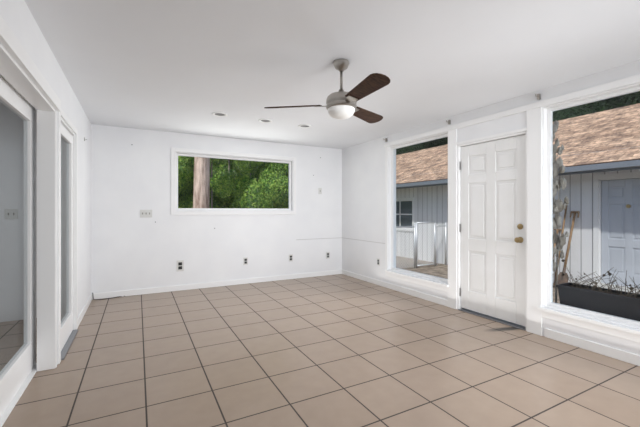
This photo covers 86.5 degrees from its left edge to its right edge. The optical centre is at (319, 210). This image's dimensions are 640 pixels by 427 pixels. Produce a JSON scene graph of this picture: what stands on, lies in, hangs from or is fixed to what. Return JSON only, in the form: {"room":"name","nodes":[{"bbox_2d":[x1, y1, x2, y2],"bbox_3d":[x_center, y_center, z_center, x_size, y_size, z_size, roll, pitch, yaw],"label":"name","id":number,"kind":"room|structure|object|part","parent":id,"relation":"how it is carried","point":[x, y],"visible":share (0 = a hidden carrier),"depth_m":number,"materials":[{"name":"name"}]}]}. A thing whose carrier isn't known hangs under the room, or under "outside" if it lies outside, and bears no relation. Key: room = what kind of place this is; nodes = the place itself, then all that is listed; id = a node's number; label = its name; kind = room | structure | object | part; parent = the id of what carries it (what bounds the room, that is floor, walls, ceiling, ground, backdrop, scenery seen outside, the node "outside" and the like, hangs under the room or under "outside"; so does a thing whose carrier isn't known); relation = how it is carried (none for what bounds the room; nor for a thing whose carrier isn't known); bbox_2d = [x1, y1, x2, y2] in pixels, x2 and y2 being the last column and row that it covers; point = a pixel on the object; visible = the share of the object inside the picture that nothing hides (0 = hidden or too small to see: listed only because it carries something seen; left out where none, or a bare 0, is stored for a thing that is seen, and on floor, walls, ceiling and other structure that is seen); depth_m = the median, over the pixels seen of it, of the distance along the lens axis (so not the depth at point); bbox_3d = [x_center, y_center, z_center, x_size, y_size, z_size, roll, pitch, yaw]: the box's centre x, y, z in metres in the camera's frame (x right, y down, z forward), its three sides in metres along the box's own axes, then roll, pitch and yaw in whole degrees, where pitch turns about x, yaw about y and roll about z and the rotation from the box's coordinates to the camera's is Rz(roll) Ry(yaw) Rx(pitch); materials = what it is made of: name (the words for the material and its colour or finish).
{"room":"empty living room","nodes":[
{"label":"empty living room","id":0,"kind":"room"},
{"bbox_2d":[0,102,36,321],"bbox_3d":[-4.178,0.020,3.501,2.685,2.440,0.120,0,0,-28],"label":"wall","id":1,"kind":"structure","parent":0,"point":[18,303],"depth_m":3.81,"materials":[{"name":"paint"}]},
{"bbox_2d":[4,209,17,218],"bbox_3d":[-3.460,0.040,3.808,0.116,0.115,0.018,0,0,-28],"label":"light switch","id":2,"kind":"object","parent":1,"relation":"attached to","point":[14,215],"depth_m":3.81,"materials":[{"name":"white plastic"}]},
{"bbox_2d":[0,0,90,363],"bbox_3d":[-1.515,0.020,1.497,0.115,2.440,7.270,0,0,-28],"label":"wall","id":3,"kind":"structure","parent":0,"point":[18,17],"depth_m":3.18,"materials":[{"name":"paint"}]},
{"bbox_2d":[0,76,35,417],"bbox_3d":[-2.006,0.214,2.181,0.045,2.028,1.180,0,0,-28],"label":"door","id":4,"kind":"structure","parent":3,"relation":"in","point":[17,370],"depth_m":2.58,"materials":[{"name":"white wood"}]},
{"bbox_2d":[0,99,27,373],"bbox_3d":[-2.006,0.164,2.181,0.006,1.698,0.910,0,0,-28],"label":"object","id":5,"kind":"structure","parent":4,"relation":"attached to","point":[13,234],"depth_m":2.28,"materials":[{"name":"clear glass"}]},
{"bbox_2d":[0,74,36,426],"bbox_3d":[-1.750,0.190,1.671,0.135,2.100,2.400,0,0,-28],"label":"trim","id":6,"kind":"structure","parent":3,"relation":"attached to","point":[11,406],"depth_m":2.24,"materials":[{"name":"white wood"}]},
{"bbox_2d":[0,15,60,371],"bbox_3d":[-1.627,0.180,1.737,0.143,2.120,2.160,0,0,-28],"label":"door frame","id":7,"kind":"structure","parent":3,"relation":"attached to","point":[14,75],"depth_m":2.63,"materials":[{"name":"white wood"}]},
{"bbox_2d":[61,124,72,350],"bbox_3d":[-2.371,0.233,3.137,0.045,1.986,0.780,0,0,-28],"label":"door","id":8,"kind":"structure","parent":3,"relation":"in","point":[67,322],"depth_m":3.40,"materials":[{"name":"white wood"}]},
{"bbox_2d":[61,138,68,321],"bbox_3d":[-2.371,0.178,3.137,0.006,1.706,0.620,0,0,-28],"label":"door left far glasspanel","id":9,"kind":"object","parent":8,"relation":"attached to","point":[64,231],"visible":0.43,"depth_m":3.22,"materials":[{"name":"clear glass"}]},
{"bbox_2d":[58,109,77,363],"bbox_3d":[-2.383,0.198,3.131,0.129,2.085,0.940,0,0,-28],"label":"door frame","id":10,"kind":"structure","parent":3,"relation":"attached to","point":[67,126],"depth_m":3.46,"materials":[{"name":"white wood"}]},
{"bbox_2d":[61,329,77,359],"bbox_3d":[-2.369,1.234,3.138,0.130,0.013,0.790,0,0,-28],"label":"threshold","id":11,"kind":"object","parent":3,"relation":"attached to","point":[66,347],"visible":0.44,"depth_m":3.11,"materials":[{"name":"silver metal"}]},
{"bbox_2d":[78,293,92,325],"bbox_3d":[-2.859,1.198,4.140,0.013,0.085,1.260,0,0,-28],"label":"baseboard","id":12,"kind":"structure","parent":3,"relation":"attached to","point":[80,317],"depth_m":4.10,"materials":[{"name":"white wood"}]},
{"bbox_2d":[91,124,341,293],"bbox_3d":[-1.391,0.020,5.773,4.375,2.440,0.150,0,0,-28],"label":"wall","id":13,"kind":"structure","parent":0,"point":[131,249],"depth_m":5.32,"materials":[{"name":"paint"}]},
{"bbox_2d":[140,210,151,216],"bbox_3d":[-2.578,0.045,5.041,0.162,0.115,0.018,0,0,-28],"label":"light switch","id":14,"kind":"object","parent":13,"relation":"attached to","point":[145,213],"visible":1,"depth_m":5.04,"materials":[{"name":"white plastic"}]},
{"bbox_2d":[177,260,183,270],"bbox_3d":[-2.166,0.857,5.266,0.102,0.167,0.010,0,0,-28],"label":"electrical outlet","id":15,"kind":"object","parent":13,"relation":"attached to","point":[180,265],"visible":1,"depth_m":5.27,"materials":[{"name":"white plastic"}]},
{"bbox_2d":[93,270,341,298],"bbox_3d":[-1.371,1.198,5.689,4.100,0.085,0.016,0,0,-28],"label":"baseboard","id":16,"kind":"structure","parent":13,"relation":"attached to","point":[103,295],"depth_m":5.45,"materials":[{"name":"white wood"}]},
{"bbox_2d":[171,147,295,214],"bbox_3d":[-1.394,-0.448,5.763,2.092,1.037,0.165,0,0,-28],"label":"window","id":17,"kind":"structure","parent":13,"relation":"in","point":[232,156],"depth_m":5.66,"materials":[{"name":"white wood"}]},
{"bbox_2d":[243,257,247,264],"bbox_3d":[-1.258,0.857,5.753,0.077,0.126,0.010,0,0,-28],"label":"electrical outlet","id":18,"kind":"object","parent":13,"relation":"attached to","point":[245,260],"visible":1,"depth_m":5.75,"materials":[{"name":"white plastic"}]},
{"bbox_2d":[0,274,639,426],"bbox_3d":[-0.834,1.300,1.862,7.090,0.120,7.570,0,0,-28],"label":"floor","id":19,"kind":"structure","parent":0,"point":[339,350],"depth_m":2.67,"materials":[{"name":"tile"}]},
{"bbox_2d":[25,0,639,148],"bbox_3d":[0.362,-1.275,2.503,4.375,0.150,7.570,0,0,-28],"label":"ceiling","id":20,"kind":"structure","parent":0,"point":[184,66],"depth_m":2.65,"materials":[{"name":"paint"}]},
{"bbox_2d":[212,112,227,116],"bbox_3d":[-1.248,-1.195,4.232,0.190,0.010,0.190,0,0,-28],"label":"recessed light","id":21,"kind":"object","parent":20,"relation":"in","point":[220,114],"visible":0.98,"depth_m":4.24,"materials":[{"name":"white metal"}]},
{"bbox_2d":[258,119,271,122],"bbox_3d":[-0.729,-1.195,4.534,0.190,0.010,0.190,0,0,-28],"label":"recessed light","id":22,"kind":"object","parent":20,"relation":"in","point":[265,120],"visible":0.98,"depth_m":4.52,"materials":[{"name":"white metal"}]},
{"bbox_2d":[298,124,310,127],"bbox_3d":[-0.216,-1.195,4.826,0.190,0.010,0.190,0,0,-28],"label":"recessed light","id":23,"kind":"object","parent":20,"relation":"in","point":[304,126],"visible":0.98,"depth_m":4.82,"materials":[{"name":"white metal"}]},
{"bbox_2d":[264,59,389,122],"bbox_3d":[0.253,-0.971,2.660,1.122,0.459,1.042,0,0,-28],"label":"fan","id":24,"kind":"object","parent":20,"relation":"hanging from","point":[341,103],"visible":1,"depth_m":2.66,"materials":[{"name":"brown wood"}]},
{"bbox_3d":[0.172,-0.779,2.747,0.220,0.077,0.220,0,0,-28],"label":"lamp shade","id":25,"kind":"part","parent":24,"relation":"part of","materials":[{"name":"white glass"}]},
{"bbox_2d":[342,60,639,354],"bbox_3d":[2.220,0.020,3.499,0.160,2.440,7.270,0,0,-28],"label":"wall","id":26,"kind":"structure","parent":0,"point":[363,191],"depth_m":5.52,"materials":[{"name":"paint"}]},
{"bbox_2d":[296,237,384,243],"bbox_3d":[0.312,0.534,5.852,0.980,0.012,1.320,0,0,-28],"label":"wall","id":27,"kind":"structure","parent":26,"relation":"attached to","point":[341,237],"depth_m":6.27,"materials":[{"name":"grey paint"}]},
{"bbox_2d":[342,270,447,306],"bbox_3d":[1.060,1.198,5.479,0.013,0.085,2.605,0,0,-28],"label":"baseboard","id":28,"kind":"structure","parent":26,"relation":"attached to","point":[441,301],"depth_m":5.16,"materials":[{"name":"white wood"}]},
{"bbox_2d":[388,132,447,283],"bbox_3d":[1.442,-0.035,4.949,0.160,1.974,1.204,0,0,-28],"label":"window","id":29,"kind":"structure","parent":26,"relation":"in","point":[392,198],"depth_m":5.43,"materials":[{"name":"white"}]},
{"bbox_2d":[383,94,540,141],"bbox_3d":[1.898,-1.133,3.861,0.065,0.055,3.636,0,0,-28],"label":"brackets","id":30,"kind":"object","parent":26,"relation":"attached to","point":[538,96],"visible":0.94,"depth_m":3.38,"materials":[{"name":"silver metal"}]},
{"bbox_2d":[457,131,526,330],"bbox_3d":[1.997,0.210,3.916,0.160,2.060,0.875,0,0,-28],"label":"door frame","id":31,"kind":"structure","parent":26,"relation":"in","point":[459,208],"depth_m":4.25,"materials":[{"name":"white wood"}]},
{"bbox_2d":[459,135,525,326],"bbox_3d":[1.938,0.209,3.896,0.116,2.005,0.845,0,0,-28],"label":"door","id":32,"kind":"structure","parent":31,"relation":"attached to","point":[492,227],"depth_m":3.85,"materials":[{"name":"white wood"}]},
{"bbox_3d":[1.750,0.230,4.258,0.019,1.680,0.028,0,0,-28],"label":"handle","id":33,"kind":"part","parent":32,"relation":"part of","materials":[{"name":"white wood"}]},
{"bbox_3d":[2.085,0.241,3.575,0.071,0.202,0.064,0,0,-28],"label":"knob","id":34,"kind":"part","parent":32,"relation":"part of","materials":[{"name":"gold metal"}]},
{"bbox_2d":[458,308,525,329],"bbox_3d":[1.992,1.234,3.913,0.170,0.011,0.831,0,0,-28],"label":"threshold","id":35,"kind":"object","parent":26,"relation":"attached to","point":[521,327],"visible":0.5,"depth_m":3.84,"materials":[{"name":"silver metal"}]},
{"bbox_2d":[384,74,639,342],"bbox_3d":[1.914,0.079,3.847,0.050,2.322,3.732,0,0,-28],"label":"trim","id":36,"kind":"structure","parent":26,"relation":"attached to","point":[536,311],"depth_m":3.44,"materials":[{"name":"white wood"}]},
{"bbox_2d":[543,83,639,329],"bbox_3d":[2.557,-0.035,2.871,0.160,1.974,1.205,0,0,-28],"label":"window","id":37,"kind":"structure","parent":26,"relation":"in","point":[548,170],"depth_m":3.31,"materials":[{"name":"white"}]},
{"bbox_2d":[545,328,639,365],"bbox_3d":[3.027,1.198,1.810,0.013,0.085,3.470,0,0,-28],"label":"baseboard","id":38,"kind":"structure","parent":26,"relation":"attached to","point":[621,355],"depth_m":2.97,"materials":[{"name":"white wood"}]},
{"label":"outside","id":39,"kind":"structure","parent":0,"visible":0},
{"bbox_2d":[178,91,639,208],"bbox_3d":[2.054,-3.465,11.876,25.529,11.613,33.909,0,0,-28],"label":"trees","id":40,"kind":"object","parent":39,"point":[253,169],"depth_m":11.19,"materials":[{"name":"green plant"}]},
{"bbox_2d":[396,256,559,303],"bbox_3d":[-0.638,1.740,22.352,100.000,0.300,100.000,0,0,-28],"label":"ground","id":41,"kind":"structure","parent":39,"point":[436,272],"depth_m":9.32,"materials":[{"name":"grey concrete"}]},
{"bbox_2d":[396,222,446,268],"bbox_3d":[1.842,0.955,8.924,4.200,1.270,0.068,0,0,-28],"label":"fence","id":42,"kind":"object","parent":41,"relation":"on","point":[416,240],"depth_m":9.41,"materials":[{"name":"white"}]},
{"bbox_2d":[396,146,639,288],"bbox_3d":[4.281,0.215,9.104,0.150,2.750,24.000,0,0,-28],"label":"wall","id":43,"kind":"structure","parent":41,"relation":"on","point":[585,201],"depth_m":7.26,"materials":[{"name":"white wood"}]},
{"bbox_2d":[396,197,413,231],"bbox_3d":[2.759,0.130,11.805,0.100,1.120,1.440,0,0,-28],"label":"window","id":44,"kind":"structure","parent":43,"relation":"attached to","point":[406,209],"depth_m":11.59,"materials":[{"name":"grey"}]},
{"bbox_2d":[593,172,639,282],"bbox_3d":[5.759,0.360,6.322,0.175,2.120,1.080,0,0,-28],"label":"door frame","id":45,"kind":"structure","parent":43,"relation":"attached to","point":[597,213],"depth_m":6.68,"materials":[{"name":"white wood"}]},
{"bbox_2d":[601,178,639,287],"bbox_3d":[5.748,0.415,6.316,0.045,2.000,0.850,0,0,-28],"label":"door leaf","id":46,"kind":"structure","parent":45,"relation":"attached to","point":[632,234],"depth_m":6.41,"materials":[{"name":"white wood"}]},
{"bbox_2d":[553,120,568,302],"bbox_3d":[2.475,0.314,3.603,0.153,2.553,0.254,0,0,-28],"label":"vine","id":47,"kind":"object","parent":41,"relation":"on","point":[558,208],"depth_m":3.56,"materials":[{"name":"grey plant"}]},
{"bbox_2d":[553,206,579,288],"bbox_3d":[4.987,0.743,7.077,0.491,1.714,0.529,0,0,-28],"label":"tools","id":48,"kind":"object","parent":41,"relation":"on","point":[561,278],"depth_m":6.95,"materials":[{"name":"wood"}]},
{"bbox_2d":[573,281,639,292],"bbox_3d":[5.373,1.505,6.115,0.750,0.170,1.400,0,0,-28],"label":"step","id":49,"kind":"structure","parent":41,"relation":"on","point":[606,286],"depth_m":6.35,"materials":[{"name":"concrete"}]},
{"bbox_3d":[2.744,1.137,2.977,0.270,0.270,1.175,0,0,-28],"label":"shelf","id":50,"kind":"object","parent":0,"visible":0},
{"bbox_2d":[556,259,639,320],"bbox_3d":[2.789,0.756,2.965,0.294,0.491,1.325,0,0,-28],"label":"planter","id":51,"kind":"object","parent":50,"relation":"on","point":[597,301],"depth_m":3.14,"materials":[{"name":"grey plastic"}]},
{"bbox_3d":[7.366,0.240,10.758,6.850,2.700,24.000,0,0,-28],"label":"wall","id":52,"kind":"structure","parent":0,"visible":0},
{"bbox_2d":[396,103,639,183],"bbox_3d":[5.412,-1.787,9.710,4.325,0.040,24.800,-29,13,-25],"label":"house roof","id":53,"kind":"structure","parent":52,"relation":"on","point":[610,123],"depth_m":8.17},
{"bbox_2d":[396,160,639,188],"bbox_3d":[3.669,-0.782,8.775,0.140,0.165,24.800,0,0,-28],"label":"trim","id":54,"kind":"structure","parent":53,"relation":"attached to","point":[608,167],"depth_m":6.30,"materials":[{"name":"grey wood"}]}
]}

